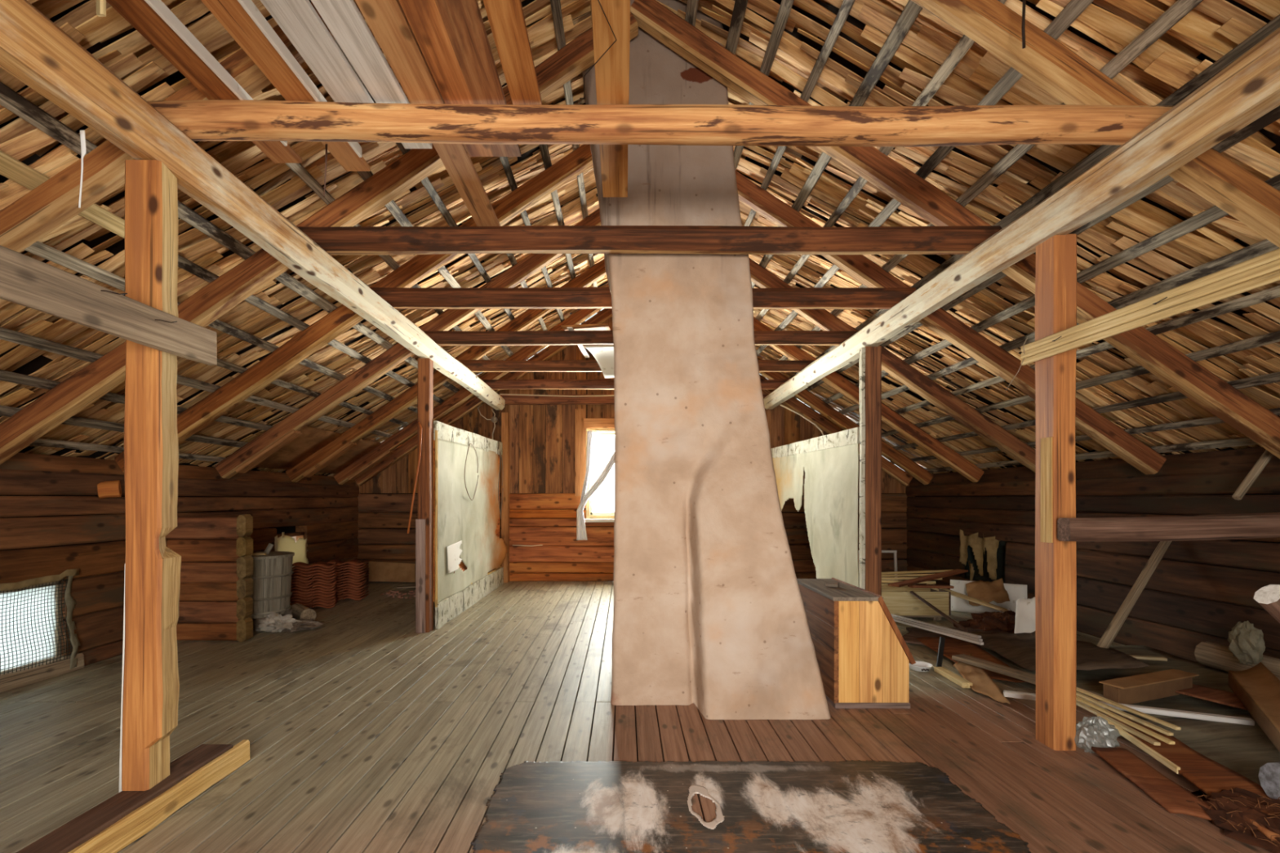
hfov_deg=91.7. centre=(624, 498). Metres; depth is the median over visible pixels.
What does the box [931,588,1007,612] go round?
batten
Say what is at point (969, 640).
batten
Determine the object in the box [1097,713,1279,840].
board
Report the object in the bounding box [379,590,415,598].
crumbs
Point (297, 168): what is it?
batten
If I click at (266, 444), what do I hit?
rafter
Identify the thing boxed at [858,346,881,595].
wooden post
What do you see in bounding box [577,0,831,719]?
chimney
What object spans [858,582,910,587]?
stick
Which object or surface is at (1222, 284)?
board
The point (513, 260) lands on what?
batten
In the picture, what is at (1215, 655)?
log
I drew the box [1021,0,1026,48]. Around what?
hanging wire
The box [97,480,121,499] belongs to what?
stub
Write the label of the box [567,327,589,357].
scrap
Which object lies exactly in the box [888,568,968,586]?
plank
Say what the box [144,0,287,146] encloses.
strip
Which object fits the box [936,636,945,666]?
metal bar
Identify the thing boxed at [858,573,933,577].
stick
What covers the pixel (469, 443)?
wire loop
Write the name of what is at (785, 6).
batten
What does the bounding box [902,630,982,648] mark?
plank
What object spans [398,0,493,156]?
board
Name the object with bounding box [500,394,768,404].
trim
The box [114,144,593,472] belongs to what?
rafter
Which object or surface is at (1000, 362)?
rafter
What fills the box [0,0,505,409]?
purlin
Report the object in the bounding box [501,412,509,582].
trim
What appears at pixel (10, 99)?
batten
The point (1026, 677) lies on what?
plank
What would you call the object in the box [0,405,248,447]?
batten
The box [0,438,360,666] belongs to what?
wall
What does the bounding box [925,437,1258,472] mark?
batten
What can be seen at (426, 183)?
batten
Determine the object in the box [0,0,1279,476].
ceiling
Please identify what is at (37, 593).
window
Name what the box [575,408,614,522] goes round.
window
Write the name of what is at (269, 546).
wooden peg
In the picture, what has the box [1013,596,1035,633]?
sheet
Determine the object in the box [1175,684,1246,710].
brown offcut
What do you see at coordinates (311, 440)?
panel
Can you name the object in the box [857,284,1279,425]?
batten
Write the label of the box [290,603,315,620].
wood block
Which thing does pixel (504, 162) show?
batten
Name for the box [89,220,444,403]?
batten
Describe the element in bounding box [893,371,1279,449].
batten
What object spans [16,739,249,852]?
sill timber
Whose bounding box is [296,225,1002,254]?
beam
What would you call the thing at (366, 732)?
floor
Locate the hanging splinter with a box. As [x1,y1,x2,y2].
[95,0,106,17]
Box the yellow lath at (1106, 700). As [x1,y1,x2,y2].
[1075,687,1181,730]
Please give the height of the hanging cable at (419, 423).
1.061 m
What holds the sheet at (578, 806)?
on the floor at (366, 732)
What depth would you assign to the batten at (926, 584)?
6.66 m
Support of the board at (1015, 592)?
on the floor at (366, 732)
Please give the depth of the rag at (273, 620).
6.05 m
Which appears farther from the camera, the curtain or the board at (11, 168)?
the curtain
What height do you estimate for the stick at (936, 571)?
0.097 m
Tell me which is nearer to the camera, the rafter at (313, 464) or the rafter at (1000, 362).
the rafter at (1000, 362)
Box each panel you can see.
[254,426,342,470]
[317,438,382,474]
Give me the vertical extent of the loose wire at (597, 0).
0.026 m
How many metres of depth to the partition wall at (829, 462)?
6.57 m
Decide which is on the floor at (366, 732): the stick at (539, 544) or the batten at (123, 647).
the batten at (123, 647)
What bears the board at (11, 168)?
on the batten at (184, 264)
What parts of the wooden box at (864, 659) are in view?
panel, lid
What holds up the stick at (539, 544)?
attached to the wall at (544, 504)
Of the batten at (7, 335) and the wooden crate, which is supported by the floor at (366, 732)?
the wooden crate
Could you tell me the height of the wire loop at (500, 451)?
1.010 m
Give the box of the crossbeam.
[1057,512,1279,542]
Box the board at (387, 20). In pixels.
[355,0,500,226]
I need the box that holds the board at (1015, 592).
[950,579,1026,613]
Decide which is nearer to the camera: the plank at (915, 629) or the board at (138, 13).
the board at (138, 13)
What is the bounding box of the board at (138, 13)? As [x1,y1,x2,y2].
[106,0,302,163]
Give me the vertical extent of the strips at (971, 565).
0.489 m
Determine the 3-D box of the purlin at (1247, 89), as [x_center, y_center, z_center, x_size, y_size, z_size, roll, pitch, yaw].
[2.222,-1.463,5.050,0.214,0.219,8.900,0,0,0]
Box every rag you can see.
[256,612,302,632]
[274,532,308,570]
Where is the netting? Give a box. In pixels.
[0,568,80,674]
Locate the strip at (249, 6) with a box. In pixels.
[237,0,361,157]
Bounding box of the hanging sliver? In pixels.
[324,143,328,196]
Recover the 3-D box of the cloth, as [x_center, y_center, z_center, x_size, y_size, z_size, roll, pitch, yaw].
[4.401,0.684,7.720,0.080,0.569,0.841,0,0,0]
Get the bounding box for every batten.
[0,81,459,392]
[0,327,393,437]
[0,369,272,431]
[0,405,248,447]
[24,240,417,413]
[29,438,225,462]
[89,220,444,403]
[119,575,124,792]
[215,358,408,426]
[285,163,489,359]
[309,0,536,355]
[334,258,454,358]
[356,170,513,356]
[499,156,564,321]
[506,253,547,330]
[538,144,585,324]
[550,0,600,312]
[684,0,698,26]
[724,0,747,54]
[733,0,794,170]
[743,0,855,226]
[751,0,922,288]
[755,0,1006,321]
[755,0,1093,356]
[762,0,1203,377]
[789,13,1279,378]
[793,105,1279,398]
[810,173,1279,410]
[826,239,1279,418]
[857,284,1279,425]
[881,330,1279,437]
[890,613,981,638]
[891,408,1279,464]
[892,616,982,641]
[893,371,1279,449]
[893,617,983,644]
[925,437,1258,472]
[926,583,1008,610]
[928,583,1007,609]
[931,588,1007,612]
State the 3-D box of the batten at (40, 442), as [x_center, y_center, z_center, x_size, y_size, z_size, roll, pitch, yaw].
[-4.147,-0.393,5.110,0.080,0.066,9.220,0,0,0]
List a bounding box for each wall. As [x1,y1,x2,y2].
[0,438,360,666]
[165,514,253,642]
[350,316,915,581]
[433,420,506,629]
[770,426,859,586]
[902,440,1279,662]
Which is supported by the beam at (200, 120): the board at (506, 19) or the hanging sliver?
the board at (506, 19)
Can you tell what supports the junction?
attached to the purlin at (34, 50)
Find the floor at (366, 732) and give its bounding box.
[0,581,1271,852]
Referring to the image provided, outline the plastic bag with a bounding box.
[1074,716,1120,754]
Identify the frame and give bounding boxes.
[857,550,897,580]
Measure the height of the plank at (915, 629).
0.026 m
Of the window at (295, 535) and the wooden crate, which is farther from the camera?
the window at (295, 535)
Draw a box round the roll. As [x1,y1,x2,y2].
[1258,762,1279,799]
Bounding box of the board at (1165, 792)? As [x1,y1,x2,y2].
[1091,746,1213,820]
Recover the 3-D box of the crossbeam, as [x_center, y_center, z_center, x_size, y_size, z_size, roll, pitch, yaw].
[3.288,0.134,3.144,2.147,0.167,0.098,0,0,-1]
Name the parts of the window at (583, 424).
sill, frame, sash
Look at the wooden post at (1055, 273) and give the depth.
3.20 m
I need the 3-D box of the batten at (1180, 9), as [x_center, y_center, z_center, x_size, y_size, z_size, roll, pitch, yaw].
[2.163,-1.903,5.110,0.075,0.065,9.220,0,0,0]
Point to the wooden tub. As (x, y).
(273, 572)
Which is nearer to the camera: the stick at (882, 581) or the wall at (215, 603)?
the wall at (215, 603)
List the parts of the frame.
rail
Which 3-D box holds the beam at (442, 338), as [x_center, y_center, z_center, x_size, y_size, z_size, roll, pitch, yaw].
[0.130,-1.636,6.320,4.460,0.149,0.140,0,0,0]
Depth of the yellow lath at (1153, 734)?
3.28 m
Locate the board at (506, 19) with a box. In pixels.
[483,0,542,104]
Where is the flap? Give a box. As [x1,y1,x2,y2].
[953,653,1010,704]
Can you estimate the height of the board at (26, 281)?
0.164 m
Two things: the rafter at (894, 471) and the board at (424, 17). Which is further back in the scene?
the rafter at (894, 471)
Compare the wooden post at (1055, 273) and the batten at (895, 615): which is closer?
the wooden post at (1055, 273)
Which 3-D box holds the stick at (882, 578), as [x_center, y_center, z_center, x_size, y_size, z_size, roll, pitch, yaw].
[3.165,0.926,7.174,0.920,0.060,0.039,0,0,14]
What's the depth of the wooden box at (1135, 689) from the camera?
3.79 m
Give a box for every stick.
[250,552,266,555]
[512,544,542,546]
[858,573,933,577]
[858,577,942,579]
[858,579,936,583]
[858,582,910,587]
[881,569,951,574]
[910,591,967,631]
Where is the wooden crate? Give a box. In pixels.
[858,586,951,620]
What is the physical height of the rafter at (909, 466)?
3.053 m
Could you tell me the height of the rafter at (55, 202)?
2.952 m
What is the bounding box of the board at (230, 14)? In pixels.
[200,0,370,171]
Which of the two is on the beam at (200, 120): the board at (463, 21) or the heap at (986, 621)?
the board at (463, 21)
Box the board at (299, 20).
[260,0,373,102]
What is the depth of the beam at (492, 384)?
8.84 m
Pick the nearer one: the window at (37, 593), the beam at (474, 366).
the window at (37, 593)
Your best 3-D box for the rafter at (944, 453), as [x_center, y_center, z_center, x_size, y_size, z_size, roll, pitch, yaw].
[2.244,-1.727,7.735,4.428,3.050,0.130,0,0,0]
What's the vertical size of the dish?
0.039 m
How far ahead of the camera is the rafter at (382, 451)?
8.92 m
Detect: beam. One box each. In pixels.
[146,99,1173,146]
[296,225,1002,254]
[369,287,916,309]
[422,330,857,346]
[457,360,815,372]
[481,379,788,389]
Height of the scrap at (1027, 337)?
0.272 m
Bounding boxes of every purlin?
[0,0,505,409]
[763,26,1279,409]
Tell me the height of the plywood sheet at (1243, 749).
0.069 m
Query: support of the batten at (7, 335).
on the rafter at (78, 391)
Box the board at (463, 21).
[435,0,520,156]
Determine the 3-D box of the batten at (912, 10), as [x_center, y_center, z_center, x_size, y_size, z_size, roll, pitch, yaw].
[1.417,-2.404,5.110,0.085,0.069,9.220,0,0,0]
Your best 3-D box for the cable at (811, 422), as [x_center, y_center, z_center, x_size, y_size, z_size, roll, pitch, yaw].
[2.329,-0.925,7.653,0.499,0.676,1.311,0,0,0]
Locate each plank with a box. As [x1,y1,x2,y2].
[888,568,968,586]
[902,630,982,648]
[906,626,1009,633]
[907,584,954,588]
[951,653,1114,702]
[1228,662,1279,752]
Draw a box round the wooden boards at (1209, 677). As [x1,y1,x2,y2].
[1075,645,1250,719]
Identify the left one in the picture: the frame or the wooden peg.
the wooden peg
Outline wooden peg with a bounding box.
[263,543,273,555]
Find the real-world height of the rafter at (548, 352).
2.955 m
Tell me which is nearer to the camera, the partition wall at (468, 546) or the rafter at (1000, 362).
the rafter at (1000, 362)
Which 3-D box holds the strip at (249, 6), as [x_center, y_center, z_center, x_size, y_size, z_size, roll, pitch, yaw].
[-1.319,-1.730,2.125,0.014,0.050,1.950,0,0,0]
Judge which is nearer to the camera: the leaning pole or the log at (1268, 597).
the log at (1268, 597)
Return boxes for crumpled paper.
[1227,621,1265,665]
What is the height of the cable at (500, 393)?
0.066 m
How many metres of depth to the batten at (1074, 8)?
3.21 m
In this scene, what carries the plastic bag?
on the floor at (366, 732)
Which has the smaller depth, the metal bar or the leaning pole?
the metal bar
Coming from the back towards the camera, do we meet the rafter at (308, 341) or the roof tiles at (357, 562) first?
the roof tiles at (357, 562)
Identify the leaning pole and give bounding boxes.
[1096,541,1171,648]
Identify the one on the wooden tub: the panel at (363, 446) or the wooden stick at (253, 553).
the wooden stick at (253, 553)
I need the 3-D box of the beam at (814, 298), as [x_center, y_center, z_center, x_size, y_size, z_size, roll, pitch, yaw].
[0.130,-1.636,5.070,4.460,0.165,0.141,0,0,0]
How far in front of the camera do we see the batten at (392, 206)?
5.56 m
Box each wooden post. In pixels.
[121,160,181,791]
[415,358,433,633]
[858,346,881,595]
[1035,233,1076,751]
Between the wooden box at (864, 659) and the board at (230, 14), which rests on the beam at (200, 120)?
the board at (230, 14)
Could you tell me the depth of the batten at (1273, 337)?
4.46 m
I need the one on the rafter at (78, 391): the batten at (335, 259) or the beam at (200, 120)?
the batten at (335, 259)
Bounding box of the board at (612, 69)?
[590,0,630,197]
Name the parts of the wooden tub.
lid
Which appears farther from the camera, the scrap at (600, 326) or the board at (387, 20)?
the scrap at (600, 326)
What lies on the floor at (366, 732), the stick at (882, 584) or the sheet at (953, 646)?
the sheet at (953, 646)
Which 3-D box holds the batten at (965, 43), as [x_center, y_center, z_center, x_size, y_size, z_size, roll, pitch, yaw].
[1.661,-2.241,5.110,0.084,0.069,9.220,0,0,0]
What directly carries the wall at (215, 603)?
on the floor at (366, 732)
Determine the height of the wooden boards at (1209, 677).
0.062 m
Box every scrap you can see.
[560,323,610,330]
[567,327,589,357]
[825,582,839,587]
[1005,337,1027,391]
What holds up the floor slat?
on the floor at (366, 732)
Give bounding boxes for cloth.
[959,529,999,579]
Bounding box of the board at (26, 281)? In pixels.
[0,244,217,365]
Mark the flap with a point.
(982, 683)
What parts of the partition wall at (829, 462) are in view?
rail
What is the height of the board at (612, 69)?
0.024 m
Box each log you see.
[0,652,84,693]
[1194,641,1279,679]
[1253,584,1279,622]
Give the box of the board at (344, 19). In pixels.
[311,0,432,148]
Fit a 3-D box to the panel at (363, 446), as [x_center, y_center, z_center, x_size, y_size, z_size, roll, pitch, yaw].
[-3.816,-0.578,8.360,0.654,0.445,1.120,0,0,0]
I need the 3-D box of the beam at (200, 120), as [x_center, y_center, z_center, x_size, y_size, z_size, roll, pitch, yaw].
[0.130,-1.637,2.711,4.461,0.173,0.165,0,0,0]
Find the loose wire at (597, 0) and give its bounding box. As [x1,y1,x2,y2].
[579,0,616,98]
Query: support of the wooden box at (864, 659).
on the floor at (366, 732)
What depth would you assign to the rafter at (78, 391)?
3.96 m
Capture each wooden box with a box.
[796,577,915,708]
[1098,669,1199,704]
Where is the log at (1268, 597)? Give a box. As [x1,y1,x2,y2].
[1253,584,1279,622]
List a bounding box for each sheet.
[368,561,415,582]
[470,760,1031,852]
[583,345,613,377]
[915,635,1029,683]
[969,631,1149,671]
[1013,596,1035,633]
[1120,714,1279,786]
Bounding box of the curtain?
[576,430,614,540]
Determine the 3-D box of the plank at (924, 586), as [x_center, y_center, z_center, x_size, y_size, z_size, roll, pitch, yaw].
[3.250,0.932,6.590,0.465,0.039,0.102,0,0,-7]
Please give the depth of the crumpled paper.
4.11 m
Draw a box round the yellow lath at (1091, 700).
[1075,691,1173,735]
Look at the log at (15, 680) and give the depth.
4.38 m
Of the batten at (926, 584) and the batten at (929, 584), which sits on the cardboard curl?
the batten at (929, 584)
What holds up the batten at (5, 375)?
on the rafter at (78, 391)
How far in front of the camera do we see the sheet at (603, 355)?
7.29 m
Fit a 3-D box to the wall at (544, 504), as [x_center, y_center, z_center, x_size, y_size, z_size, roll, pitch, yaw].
[0.139,-1.000,9.833,9.279,4.600,0.234,0,0,0]
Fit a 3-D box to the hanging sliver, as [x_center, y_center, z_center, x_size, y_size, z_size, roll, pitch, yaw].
[-1.444,-1.586,3.000,0.020,0.256,0.006,0,0,0]
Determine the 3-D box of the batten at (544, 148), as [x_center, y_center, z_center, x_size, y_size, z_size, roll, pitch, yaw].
[-0.643,-2.752,5.110,0.082,0.064,9.220,0,0,0]
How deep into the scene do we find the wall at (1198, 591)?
5.30 m
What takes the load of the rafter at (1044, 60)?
on the beam at (200, 120)
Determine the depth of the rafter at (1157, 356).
3.96 m
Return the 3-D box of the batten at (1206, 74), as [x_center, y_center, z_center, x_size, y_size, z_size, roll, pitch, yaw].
[2.413,-1.733,5.110,0.092,0.069,9.220,0,0,0]
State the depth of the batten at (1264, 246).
3.62 m
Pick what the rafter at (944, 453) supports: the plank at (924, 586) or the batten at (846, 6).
the batten at (846, 6)
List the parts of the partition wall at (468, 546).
rail, board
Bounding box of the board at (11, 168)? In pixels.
[0,150,124,238]
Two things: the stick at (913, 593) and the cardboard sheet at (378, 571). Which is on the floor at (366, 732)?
the cardboard sheet at (378, 571)
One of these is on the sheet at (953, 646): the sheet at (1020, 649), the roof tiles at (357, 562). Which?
the sheet at (1020, 649)
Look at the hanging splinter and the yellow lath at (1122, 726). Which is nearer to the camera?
the hanging splinter
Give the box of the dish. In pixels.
[909,661,933,671]
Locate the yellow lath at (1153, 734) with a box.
[1075,695,1174,744]
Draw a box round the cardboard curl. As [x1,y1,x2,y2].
[965,577,1009,606]
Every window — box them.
[0,580,63,673]
[271,532,304,550]
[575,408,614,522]
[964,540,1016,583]
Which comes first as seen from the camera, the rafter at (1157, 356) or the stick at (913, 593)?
the rafter at (1157, 356)
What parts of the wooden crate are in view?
panel, panel, panel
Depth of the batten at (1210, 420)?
4.88 m
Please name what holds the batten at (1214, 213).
on the rafter at (909, 466)
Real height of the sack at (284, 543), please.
0.490 m
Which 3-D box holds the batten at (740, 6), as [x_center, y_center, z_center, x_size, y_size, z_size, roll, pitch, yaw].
[0.674,-2.903,5.110,0.094,0.075,9.220,0,0,0]
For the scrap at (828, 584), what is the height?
0.027 m
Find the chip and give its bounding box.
[1128,654,1167,661]
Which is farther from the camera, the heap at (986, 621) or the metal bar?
the heap at (986, 621)
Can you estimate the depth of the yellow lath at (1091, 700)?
3.36 m
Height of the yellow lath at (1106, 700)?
0.029 m
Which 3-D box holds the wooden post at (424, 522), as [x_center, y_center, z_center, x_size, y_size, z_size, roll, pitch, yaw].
[-1.958,-0.033,6.087,0.125,2.665,0.173,0,0,0]
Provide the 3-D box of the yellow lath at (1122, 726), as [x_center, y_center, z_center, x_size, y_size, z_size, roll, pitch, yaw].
[2.624,1.195,3.385,0.029,0.055,0.844,0,0,10]
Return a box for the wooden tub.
[248,551,294,618]
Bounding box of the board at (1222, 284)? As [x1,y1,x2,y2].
[1021,248,1279,365]
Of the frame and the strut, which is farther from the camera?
the frame
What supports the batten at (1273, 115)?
on the rafter at (922, 385)
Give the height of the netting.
0.773 m
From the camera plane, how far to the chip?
4.69 m
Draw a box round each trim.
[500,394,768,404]
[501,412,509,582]
[933,666,972,688]
[1003,690,1254,725]
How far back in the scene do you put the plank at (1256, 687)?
3.47 m
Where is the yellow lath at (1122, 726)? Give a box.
[1075,700,1160,746]
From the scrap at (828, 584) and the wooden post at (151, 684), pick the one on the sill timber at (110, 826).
the wooden post at (151, 684)
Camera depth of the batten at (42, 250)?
3.54 m
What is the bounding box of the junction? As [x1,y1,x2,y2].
[477,404,497,439]
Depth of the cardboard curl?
6.82 m
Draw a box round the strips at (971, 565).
[968,560,974,581]
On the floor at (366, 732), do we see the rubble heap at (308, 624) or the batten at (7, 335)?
the rubble heap at (308, 624)
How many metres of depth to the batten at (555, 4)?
4.38 m
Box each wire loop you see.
[464,443,478,500]
[497,451,502,519]
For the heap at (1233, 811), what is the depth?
2.44 m
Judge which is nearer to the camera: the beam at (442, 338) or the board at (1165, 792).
the board at (1165, 792)
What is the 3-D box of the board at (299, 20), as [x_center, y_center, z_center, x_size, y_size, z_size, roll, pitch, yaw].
[-1.183,-1.732,2.050,0.164,0.024,1.801,0,0,0]
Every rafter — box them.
[0,0,365,252]
[0,11,638,464]
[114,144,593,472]
[214,208,600,479]
[285,257,606,482]
[333,308,602,484]
[354,308,612,485]
[630,0,1279,458]
[734,169,1166,475]
[749,257,1035,472]
[753,317,983,482]
[757,357,933,484]
[759,373,912,485]
[911,0,1279,248]
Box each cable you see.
[407,422,422,533]
[498,393,613,396]
[780,404,823,435]
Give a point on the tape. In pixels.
(82, 138)
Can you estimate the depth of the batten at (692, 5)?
3.90 m
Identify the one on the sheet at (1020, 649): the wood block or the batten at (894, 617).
the batten at (894, 617)
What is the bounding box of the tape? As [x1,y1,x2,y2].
[78,129,86,208]
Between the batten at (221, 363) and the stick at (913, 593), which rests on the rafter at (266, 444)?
the batten at (221, 363)
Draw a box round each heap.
[272,617,324,631]
[953,608,1015,633]
[1186,786,1279,852]
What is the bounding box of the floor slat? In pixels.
[396,585,415,588]
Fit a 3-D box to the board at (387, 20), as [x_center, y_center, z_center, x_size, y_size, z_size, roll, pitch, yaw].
[-0.860,-1.732,2.575,0.144,0.024,2.750,0,0,0]
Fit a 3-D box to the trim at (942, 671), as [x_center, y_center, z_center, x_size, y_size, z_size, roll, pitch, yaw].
[2.354,1.280,4.455,0.071,0.036,0.410,0,0,2]

